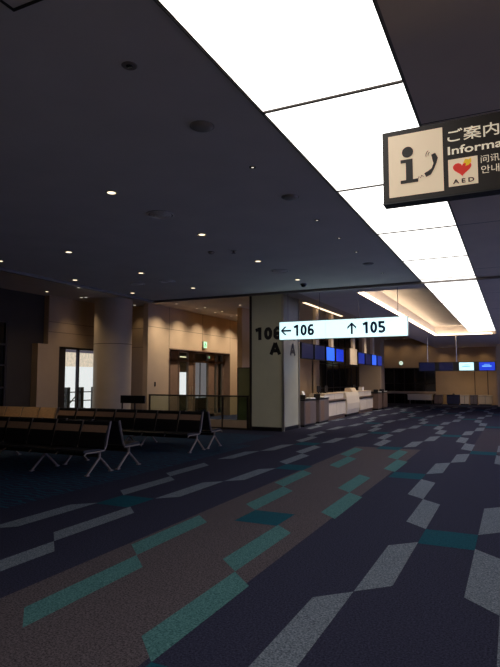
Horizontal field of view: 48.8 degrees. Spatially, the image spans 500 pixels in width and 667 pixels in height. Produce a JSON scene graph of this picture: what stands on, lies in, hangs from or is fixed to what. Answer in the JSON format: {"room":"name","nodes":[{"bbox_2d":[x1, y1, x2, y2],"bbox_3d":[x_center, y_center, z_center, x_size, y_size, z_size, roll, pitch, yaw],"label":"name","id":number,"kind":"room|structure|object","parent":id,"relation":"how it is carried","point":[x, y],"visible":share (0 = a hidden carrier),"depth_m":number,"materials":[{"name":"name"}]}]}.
{"room":"airport terminal","nodes":[
{"label":"airport terminal","id":0,"kind":"room"},
{"bbox_2d":[0,288,44,406],"bbox_3d":[-10.916,0.176,8.487,0.200,4.250,19.900,-2,-5,25],"label":"wall","id":1,"kind":"structure","parent":0,"point":[24,311],"depth_m":16.63,"materials":[{"name":"black paint"}]},
{"bbox_2d":[0,320,8,405],"bbox_3d":[-8.939,0.965,12.256,0.060,3.300,8.500,-2,-5,25],"label":"window","id":2,"kind":"structure","parent":1,"relation":"in","point":[3,324],"depth_m":15.99,"materials":[{"name":"glass"}]},
{"bbox_2d":[30,343,48,406],"bbox_3d":[-6.532,1.664,17.066,0.250,2.700,0.430,-2,-5,25],"label":"trim","id":3,"kind":"structure","parent":1,"relation":"attached to","point":[39,367],"depth_m":16.97,"materials":[{"name":"beige paint"}]},
{"bbox_2d":[43,295,94,417],"bbox_3d":[-5.678,1.044,18.971,0.202,4.250,3.600,-2,-5,25],"label":"wall","id":4,"kind":"structure","parent":0,"point":[67,322],"depth_m":17.92,"materials":[{"name":"beige paint"}]},
{"bbox_2d":[57,347,93,413],"bbox_3d":[-5.832,1.815,18.586,0.100,2.650,1.930,-2,-5,25],"label":"window","id":5,"kind":"structure","parent":4,"relation":"in","point":[62,350],"depth_m":18.00,"materials":[{"name":"metal"}]},
{"bbox_2d":[131,306,143,409],"bbox_3d":[-4.248,1.143,20.167,1.750,4.250,0.203,-2,-5,25],"label":"wall","id":6,"kind":"structure","parent":0,"point":[137,312],"depth_m":20.02,"materials":[{"name":"beige paint"}]},
{"bbox_2d":[142,303,236,414],"bbox_3d":[-1.441,1.442,23.775,0.202,4.250,10.250,-2,-5,25],"label":"wall","id":7,"kind":"structure","parent":0,"point":[164,328],"depth_m":20.62,"materials":[{"name":"beige paint"}]},
{"bbox_2d":[168,348,229,416],"bbox_3d":[-2.144,2.095,22.523,0.460,2.740,4.870,-2,-5,25],"label":"door","id":8,"kind":"structure","parent":7,"relation":"in","point":[174,354],"depth_m":22.60,"materials":[{"name":"brown laminate"}]},
{"bbox_2d":[202,341,206,347],"bbox_3d":[-1.861,0.469,22.639,0.067,0.270,0.280,-2,-5,25],"label":"exit sign","id":9,"kind":"object","parent":7,"relation":"attached to","point":[204,344],"visible":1,"depth_m":22.56,"materials":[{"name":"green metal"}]},
{"bbox_2d":[179,352,220,410],"bbox_3d":[-0.838,2.288,26.724,6.200,3.050,14.700,-2,-5,25],"label":"wall","id":10,"kind":"structure","parent":0,"point":[199,403],"depth_m":29.62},
{"bbox_2d":[179,371,185,396],"bbox_3d":[-3.428,2.560,27.896,0.060,1.300,1.140,-2,-5,25],"label":"window","id":11,"kind":"structure","parent":10,"relation":"in","point":[182,389],"depth_m":27.93,"materials":[{"name":"glass"}]},
{"bbox_2d":[195,363,205,398],"bbox_3d":[-2.668,2.492,29.500,0.060,2.000,1.870,-2,-5,25],"label":"window","id":12,"kind":"structure","parent":10,"relation":"in","point":[200,368],"depth_m":29.50,"materials":[{"name":"glass"}]},
{"bbox_2d":[0,271,411,339],"bbox_3d":[-2.764,-1.145,19.203,12.620,0.150,46.000,-2,-5,25],"label":"ceiling","id":13,"kind":"structure","parent":0,"point":[10,281],"depth_m":18.63,"materials":[{"name":"grey paint"}]},
{"bbox_2d":[300,308,343,362],"bbox_3d":[2.780,0.070,21.147,0.194,1.950,5.150,-2,-5,25],"label":"display screen","id":14,"kind":"object","parent":13,"relation":"hanging from","point":[314,351],"visible":0.9,"depth_m":20.62,"materials":[{"name":"metal"}]},
{"bbox_2d":[302,302,342,316],"bbox_3d":[2.855,-0.901,21.052,0.160,0.030,4.640,-2,-5,25],"label":"recessed light","id":15,"kind":"object","parent":13,"relation":"in","point":[307,303],"visible":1,"depth_m":20.66,"materials":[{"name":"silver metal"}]},
{"bbox_2d":[279,288,408,340],"bbox_3d":[2.093,-0.745,12.743,3.034,1.722,0.104,-2,-5,25],"label":"direction sign","id":16,"kind":"object","parent":13,"relation":"hanging from","point":[395,326],"visible":1,"depth_m":12.59,"materials":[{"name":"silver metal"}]},
{"bbox_2d":[349,338,356,364],"bbox_3d":[4.618,0.412,24.980,0.160,2.000,1.180,-2,-5,25],"label":"board","id":17,"kind":"object","parent":13,"relation":"hanging from","point":[352,351],"visible":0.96,"depth_m":24.99,"materials":[{"name":"beige laminate"}]},
{"bbox_2d":[357,338,381,365],"bbox_3d":[6.040,0.634,27.961,0.194,1.950,5.100,-2,-5,25],"label":"rack","id":18,"kind":"object","parent":13,"relation":"hanging from","point":[363,358],"visible":0.94,"depth_m":27.53,"materials":[{"name":"metal"}]},
{"bbox_2d":[0,403,499,666],"bbox_3d":[1.713,3.043,16.176,23.000,0.203,46.969,-2,-5,25],"label":"floor","id":19,"kind":"structure","parent":0,"point":[371,538],"depth_m":5.25,"materials":[{"name":"blue carpet"}]},
{"bbox_2d":[0,406,57,417],"bbox_3d":[-6.282,2.386,14.654,2.530,0.864,0.726,-2,-5,25],"label":"bench","id":20,"kind":"object","parent":19,"relation":"on","point":[11,411],"visible":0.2,"depth_m":14.77,"materials":[{"name":"brown wood"}]},
{"bbox_2d":[0,417,112,476],"bbox_3d":[-3.967,2.002,10.021,3.150,0.864,0.726,-2,-5,25],"label":"bench","id":21,"kind":"object","parent":19,"relation":"on","point":[77,433],"visible":1,"depth_m":9.93,"materials":[{"name":"black leather"}]},
{"bbox_2d":[0,416,141,469],"bbox_3d":[-3.607,2.064,10.774,3.150,0.864,0.726,-2,-5,25],"label":"bench","id":22,"kind":"object","parent":19,"relation":"on","point":[115,440],"visible":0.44,"depth_m":10.09,"materials":[{"name":"black leather"}]},
{"bbox_2d":[64,387,92,407],"bbox_3d":[-6.128,2.512,18.954,0.120,1.320,2.600,-2,-5,25],"label":"barrier fence","id":23,"kind":"object","parent":19,"relation":"on","point":[67,401],"visible":0.36,"depth_m":19.27,"materials":[{"name":"black metal"}]},
{"bbox_2d":[65,349,92,407],"bbox_3d":[-6.617,1.808,20.024,0.250,2.900,4.200,-2,-5,25],"label":"wall","id":24,"kind":"structure","parent":19,"relation":"on","point":[86,357],"depth_m":20.64,"materials":[{"name":"white glass"}]},
{"bbox_2d":[92,297,132,408],"bbox_3d":[-4.585,0.994,18.363,1.280,4.250,1.280,-2,-5,25],"label":"round column","id":25,"kind":"structure","parent":19,"relation":"on","point":[112,352],"depth_m":17.88,"materials":[{"name":"stone"}]},
{"bbox_2d":[57,407,204,452],"bbox_3d":[-3.149,2.262,13.166,4.390,0.864,0.726,-2,-5,25],"label":"bench","id":26,"kind":"object","parent":19,"relation":"on","point":[190,422],"visible":0.6,"depth_m":12.97,"materials":[{"name":"black leather"}]},
{"bbox_2d":[120,395,144,436],"bbox_3d":[-3.308,2.317,15.508,0.840,1.140,0.360,-2,-5,25],"label":"sign","id":27,"kind":"object","parent":19,"relation":"on","point":[134,399],"visible":0.8,"depth_m":15.52,"materials":[{"name":"black plastic"}]},
{"bbox_2d":[66,407,221,448],"bbox_3d":[-2.789,2.325,13.918,4.390,0.864,0.726,-2,-5,25],"label":"bench","id":28,"kind":"object","parent":19,"relation":"on","point":[206,429],"visible":0.21,"depth_m":12.97,"materials":[{"name":"black leather"}]},
{"bbox_2d":[148,394,248,429],"bbox_3d":[-1.766,2.570,18.196,3.820,1.080,0.060,-2,-5,25],"label":"glass railing","id":29,"kind":"object","parent":19,"relation":"on","point":[221,423],"visible":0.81,"depth_m":17.71,"materials":[{"name":"glass"}]},
{"bbox_2d":[237,368,248,419],"bbox_3d":[-0.181,2.078,17.645,0.490,1.970,0.160,-2,-5,25],"label":"glass screen","id":30,"kind":"object","parent":19,"relation":"on","point":[242,373],"visible":0.64,"depth_m":17.67,"materials":[{"name":"glass"}]},
{"bbox_2d":[249,294,299,431],"bbox_3d":[0.819,0.953,17.872,1.170,4.250,1.430,-2,-5,25],"label":"gate pillar","id":31,"kind":"structure","parent":19,"relation":"on","point":[274,363],"depth_m":17.33,"materials":[{"name":"white paint"}]},
{"bbox_2d":[300,395,316,426],"bbox_3d":[1.664,2.660,19.160,0.960,1.060,1.240,-2,-5,25],"label":"machine","id":32,"kind":"object","parent":19,"relation":"on","point":[307,405],"visible":0.52,"depth_m":18.68,"materials":[{"name":"black plastic"}]},
{"bbox_2d":[306,394,328,423],"bbox_3d":[2.331,2.775,20.554,0.960,1.060,1.140,-2,-5,25],"label":"machine","id":33,"kind":"object","parent":19,"relation":"on","point":[322,402],"visible":0.53,"depth_m":20.11,"materials":[{"name":"black plastic"}]},
{"bbox_2d":[309,392,345,420],"bbox_3d":[3.167,2.942,22.392,0.800,1.030,2.650,-2,-5,25],"label":"counter","id":34,"kind":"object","parent":19,"relation":"on","point":[337,405],"depth_m":22.29,"materials":[{"name":"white laminate"}]},
{"bbox_2d":[316,386,320,393],"bbox_3d":[2.712,2.222,21.752,0.160,0.300,0.440,-2,-5,25],"label":"computer monitor","id":35,"kind":"object","parent":34,"relation":"on","point":[318,387],"visible":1,"depth_m":21.67,"materials":[{"name":"black plastic"}]},
{"bbox_2d":[309,392,342,394],"bbox_3d":[3.144,2.445,22.444,0.650,0.030,2.650,-2,-5,25],"label":"countertop","id":36,"kind":"structure","parent":34,"relation":"on","point":[327,393],"depth_m":21.89,"materials":[{"name":"beige laminate"}]},
{"bbox_2d":[342,388,359,416],"bbox_3d":[4.325,3.043,24.636,0.660,1.200,2.100,-2,-5,25],"label":"podium","id":37,"kind":"object","parent":19,"relation":"on","point":[351,395],"visible":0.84,"depth_m":24.43,"materials":[{"name":"laminate"}]},
{"bbox_2d":[345,388,356,391],"bbox_3d":[4.614,2.571,25.176,0.350,0.170,0.850,-2,-5,25],"label":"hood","id":38,"kind":"object","parent":37,"relation":"attached to","point":[346,389],"depth_m":24.84,"materials":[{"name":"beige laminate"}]},
{"bbox_2d":[357,390,372,413],"bbox_3d":[5.351,3.320,26.957,0.800,1.030,2.600,-2,-5,25],"label":"countertop","id":39,"kind":"structure","parent":19,"relation":"on","point":[366,401],"depth_m":26.73,"materials":[{"name":"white laminate"}]},
{"bbox_2d":[359,337,384,390],"bbox_3d":[7.030,2.102,31.757,1.200,4.250,1.100,-2,-5,25],"label":"gate pier","id":40,"kind":"object","parent":19,"relation":"on","point":[371,377],"visible":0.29,"depth_m":31.28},
{"bbox_2d":[370,389,381,409],"bbox_3d":[6.398,3.479,29.055,0.960,1.060,0.940,-2,-5,25],"label":"machine","id":41,"kind":"object","parent":19,"relation":"on","point":[377,395],"visible":0.55,"depth_m":28.55,"materials":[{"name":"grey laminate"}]},
{"bbox_2d":[371,389,387,408],"bbox_3d":[7.001,3.583,30.315,0.960,1.060,0.940,-2,-5,25],"label":"machine","id":42,"kind":"object","parent":19,"relation":"on","point":[384,393],"visible":0.38,"depth_m":29.89,"materials":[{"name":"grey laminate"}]},
{"bbox_2d":[407,394,433,404],"bbox_3d":[10.877,4.198,35.135,1.560,0.630,0.560,-2,-5,25],"label":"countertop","id":43,"kind":"structure","parent":19,"relation":"on","point":[410,396],"depth_m":34.92,"materials":[{"name":"beige laminate"}]},
{"bbox_2d":[434,394,442,404],"bbox_3d":[11.913,4.171,34.752,0.496,0.620,0.640,-2,-5,25],"label":"base cabinet","id":44,"kind":"object","parent":19,"relation":"on","point":[438,399],"visible":1,"depth_m":34.50,"materials":[{"name":"brown laminate"}]},
{"bbox_2d":[447,395,459,404],"bbox_3d":[12.703,4.140,34.377,0.746,0.620,0.640,-2,-5,25],"label":"base cabinet","id":45,"kind":"object","parent":19,"relation":"on","point":[451,399],"visible":0.88,"depth_m":34.11,"materials":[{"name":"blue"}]},
{"bbox_2d":[460,395,469,404],"bbox_3d":[13.303,4.117,34.092,0.516,0.620,0.640,-2,-5,25],"label":"base cabinet","id":46,"kind":"object","parent":19,"relation":"on","point":[464,399],"visible":0.98,"depth_m":33.83,"materials":[{"name":"beige laminate"}]},
{"bbox_2d":[470,395,477,404],"bbox_3d":[13.777,4.098,33.867,0.426,0.620,0.640,-2,-5,25],"label":"base cabinet","id":47,"kind":"object","parent":19,"relation":"on","point":[473,398],"visible":0.98,"depth_m":33.61,"materials":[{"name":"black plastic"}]},
{"bbox_2d":[478,395,492,405],"bbox_3d":[14.359,4.075,33.590,0.776,0.620,0.640,-2,-5,25],"label":"base cabinet","id":48,"kind":"object","parent":19,"relation":"on","point":[484,400],"visible":1,"depth_m":33.33,"materials":[{"name":"beige laminate"}]},
{"bbox_2d":[496,344,499,406],"bbox_3d":[14.821,2.457,32.225,0.660,3.620,0.700,-2,-5,25],"label":"wall pier","id":49,"kind":"object","parent":19,"relation":"on","point":[497,345],"visible":1,"depth_m":32.04,"materials":[{"name":"brown paint"}]},
{"bbox_2d":[0,0,499,347],"bbox_3d":[5.834,-1.094,15.086,14.330,0.631,46.000,-2,-5,25],"label":"ceiling","id":50,"kind":"structure","parent":0,"point":[77,125],"depth_m":5.28,"materials":[{"name":"grey paint"}]},
{"bbox_2d":[0,0,42,11],"bbox_3d":[-1.189,-1.788,2.845,0.360,0.007,0.240,-2,-5,25],"label":"ceiling hatch","id":51,"kind":"object","parent":50,"relation":"attached to","point":[14,5],"visible":1,"depth_m":2.97,"materials":[{"name":"metal"}]},
{"bbox_2d":[105,190,117,194],"bbox_3d":[-1.505,-1.529,5.982,0.132,0.006,0.132,-2,-5,25],"label":"recessed light","id":52,"kind":"object","parent":50,"relation":"in","point":[109,192],"visible":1,"depth_m":5.97,"materials":[{"name":"silver metal"}]},
{"bbox_2d":[121,61,137,69],"bbox_3d":[-0.780,-1.724,3.562,0.104,0.016,0.104,-2,-5,25],"label":"recessed light","id":53,"kind":"object","parent":50,"relation":"in","point":[128,65],"visible":1,"depth_m":3.55,"materials":[{"name":"metal"}]},
{"bbox_2d":[146,210,174,218],"bbox_3d":[-1.100,-1.451,6.782,0.352,0.028,0.352,-2,-5,25],"label":"ceiling vent","id":54,"kind":"object","parent":50,"relation":"in","point":[158,214],"visible":1,"depth_m":6.74,"materials":[{"name":"black plastic"}]},
{"bbox_2d":[159,279,175,282],"bbox_3d":[-1.714,-1.071,11.380,0.352,0.028,0.352,-2,-5,25],"label":"ceiling vent","id":55,"kind":"object","parent":50,"relation":"in","point":[165,280],"visible":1,"depth_m":11.32,"materials":[{"name":"black plastic"}]},
{"bbox_2d":[190,120,214,131],"bbox_3d":[-0.384,-1.651,4.411,0.200,0.022,0.200,-2,-5,25],"label":"ceiling speaker","id":56,"kind":"object","parent":50,"relation":"attached to","point":[199,125],"visible":1,"depth_m":4.37},
{"bbox_2d":[0,267,499,302],"bbox_3d":[-2.318,-1.670,4.004,9.300,0.050,18.560,-2,-5,25],"label":"trim","id":57,"kind":"structure","parent":50,"relation":"attached to","point":[1,269],"depth_m":12.03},
{"bbox_2d":[156,0,402,112],"bbox_3d":[0.149,-1.811,3.086,1.050,0.102,1.950,-2,-5,25],"label":"ceiling light panel","id":58,"kind":"object","parent":50,"relation":"attached to","point":[280,54],"visible":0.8,"depth_m":3.35,"materials":[{"name":"plastic"}]},
{"bbox_2d":[271,269,288,272],"bbox_3d":[0.560,-1.158,10.322,0.352,0.028,0.352,-2,-5,25],"label":"ceiling vent","id":59,"kind":"object","parent":50,"relation":"in","point":[274,270],"visible":1,"depth_m":10.25,"materials":[{"name":"black plastic"}]},
{"bbox_2d":[281,194,298,200],"bbox_3d":[0.447,-1.509,6.125,0.200,0.022,0.200,-2,-5,25],"label":"ceiling speaker","id":60,"kind":"object","parent":50,"relation":"attached to","point":[289,197],"visible":1,"depth_m":6.08},
{"bbox_2d":[153,0,495,329],"bbox_3d":[2.901,-1.292,8.835,1.074,0.008,31.800,-2,-5,25],"label":"trim","id":61,"kind":"structure","parent":50,"relation":"attached to","point":[155,1],"depth_m":3.87,"materials":[{"name":"grey metal"}]},
{"bbox_2d":[263,81,419,191],"bbox_3d":[0.988,-1.665,4.840,1.050,0.102,1.950,-2,-5,25],"label":"ceiling light panel","id":62,"kind":"object","parent":50,"relation":"attached to","point":[340,137],"visible":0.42,"depth_m":4.47,"materials":[{"name":"plastic"}]},
{"bbox_2d":[357,292,403,315],"bbox_3d":[3.703,-0.797,15.226,0.180,0.060,5.245,-2,-5,25],"label":"light","id":63,"kind":"object","parent":50,"relation":"attached to","point":[371,298],"depth_m":14.84,"materials":[{"name":"white plastic"}]},
{"bbox_2d":[338,185,456,234],"bbox_3d":[1.827,-1.520,6.594,1.050,0.102,1.950,-2,-5,25],"label":"ceiling light panel","id":64,"kind":"object","parent":50,"relation":"attached to","point":[368,202],"visible":0.46,"depth_m":6.74,"materials":[{"name":"plastic"}]},
{"bbox_2d":[378,225,467,261],"bbox_3d":[2.666,-1.375,8.348,1.050,0.102,1.950,-2,-5,25],"label":"ceiling light panel","id":65,"kind":"object","parent":50,"relation":"attached to","point":[444,242],"visible":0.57,"depth_m":8.23,"materials":[{"name":"plastic"}]},
{"bbox_2d":[404,255,474,279],"bbox_3d":[3.506,-1.230,10.102,1.050,0.102,1.950,-2,-5,25],"label":"ceiling light panel","id":66,"kind":"object","parent":50,"relation":"attached to","point":[450,267],"visible":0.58,"depth_m":10.00,"materials":[{"name":"plastic"}]},
{"bbox_2d":[382,111,499,208],"bbox_3d":[1.687,-1.292,3.015,1.904,0.967,0.102,-2,-5,25],"label":"information sign","id":67,"kind":"object","parent":50,"relation":"hanging from","point":[459,159],"visible":1,"depth_m":3.21,"materials":[{"name":"black plastic"}]},
{"bbox_2d":[421,276,479,292],"bbox_3d":[4.345,-1.085,11.857,1.050,0.102,1.950,-2,-5,25],"label":"ceiling light panel","id":68,"kind":"object","parent":50,"relation":"attached to","point":[459,286],"visible":0.56,"depth_m":11.93,"materials":[{"name":"plastic"}]},
{"bbox_2d":[419,335,495,370],"bbox_3d":[9.515,0.908,25.452,3.340,1.650,0.122,-2,-5,25],"label":"display rack","id":69,"kind":"object","parent":50,"relation":"hanging from","point":[490,365],"visible":1,"depth_m":25.40,"materials":[{"name":"black plastic"}]},
{"bbox_2d":[433,290,484,303],"bbox_3d":[5.184,-0.939,13.611,1.050,0.102,1.950,-2,-5,25],"label":"ceiling light panel","id":70,"kind":"object","parent":50,"relation":"attached to","point":[465,296],"visible":0.56,"depth_m":13.68,"materials":[{"name":"plastic"}]},
{"bbox_2d":[443,301,487,311],"bbox_3d":[6.023,-0.794,15.365,1.050,0.102,1.950,-2,-5,25],"label":"ceiling light panel","id":71,"kind":"object","parent":50,"relation":"attached to","point":[465,306],"visible":0.6,"depth_m":15.38,"materials":[{"name":"plastic"}]},
{"bbox_2d":[451,310,489,317],"bbox_3d":[6.862,-0.649,17.119,1.050,0.102,1.950,-2,-5,25],"label":"ceiling light panel","id":72,"kind":"object","parent":50,"relation":"attached to","point":[476,313],"visible":0.56,"depth_m":17.25,"materials":[{"name":"plastic"}]},
{"bbox_2d":[456,317,491,323],"bbox_3d":[7.702,-0.504,18.873,1.050,0.102,1.950,-2,-5,25],"label":"ceiling light panel","id":73,"kind":"object","parent":50,"relation":"attached to","point":[472,319],"visible":0.56,"depth_m":19.05,"materials":[{"name":"plastic"}]},
{"bbox_2d":[462,322,493,327],"bbox_3d":[8.541,-0.358,20.628,1.050,0.102,1.950,-2,-5,25],"label":"ceiling light panel","id":74,"kind":"object","parent":50,"relation":"attached to","point":[487,324],"visible":0.57,"depth_m":20.83,"materials":[{"name":"plastic"}]},
{"bbox_2d":[466,327,495,331],"bbox_3d":[9.380,-0.213,22.382,1.050,0.102,1.950,-2,-5,25],"label":"ceiling light panel","id":75,"kind":"object","parent":50,"relation":"attached to","point":[479,328],"visible":0.56,"depth_m":22.51,"materials":[{"name":"plastic"}]},
{"bbox_2d":[237,308,319,396],"bbox_3d":[1.555,1.490,24.367,0.200,4.250,9.000,-2,-5,25],"label":"wall","id":76,"kind":"structure","parent":0,"point":[306,373],"depth_m":20.87,"materials":[{"name":"brown paint"}]},
{"bbox_2d":[319,338,359,392],"bbox_3d":[5.713,2.209,33.045,0.090,4.250,10.300,-2,-5,25],"label":"window","id":77,"kind":"structure","parent":76,"relation":"in","point":[338,376],"depth_m":31.97,"materials":[{"name":"glass"}]},
{"bbox_2d":[312,341,312,392],"bbox_3d":[1.913,1.787,27.951,2.650,4.250,0.200,-2,-5,25],"label":"wall","id":78,"kind":"structure","parent":0,"point":[312,341],"depth_m":27.34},
{"bbox_2d":[367,288,467,332],"bbox_3d":[2.561,-1.523,10.028,2.870,0.350,34.020,-2,-5,25],"label":"ceiling","id":79,"kind":"structure","parent":0,"point":[421,305],"depth_m":18.64,"materials":[{"name":"beige paint"}]},
{"bbox_2d":[409,319,464,335],"bbox_3d":[7.533,-0.243,21.918,1.310,0.060,7.583,-2,-5,25],"label":"light","id":80,"kind":"object","parent":79,"relation":"attached to","point":[410,320],"depth_m":22.62,"materials":[{"name":"white plastic"}]},
{"bbox_2d":[384,339,497,404],"bbox_3d":[14.735,2.333,34.549,15.200,4.250,0.210,-2,-5,25],"label":"wall","id":81,"kind":"structure","parent":0,"point":[411,352],"depth_m":35.32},
{"bbox_2d":[384,368,435,403],"bbox_3d":[10.559,3.444,36.450,3.350,2.350,0.080,-2,-5,25],"label":"window","id":82,"kind":"structure","parent":81,"relation":"in","point":[396,379],"depth_m":36.50,"materials":[{"name":"glass"}]},
{"bbox_2d":[387,391,435,393],"bbox_3d":[10.444,3.868,36.175,3.350,0.140,0.350,-2,-5,25],"label":"trim","id":83,"kind":"structure","parent":81,"relation":"attached to","point":[407,392],"depth_m":35.85,"materials":[{"name":"grey metal"}]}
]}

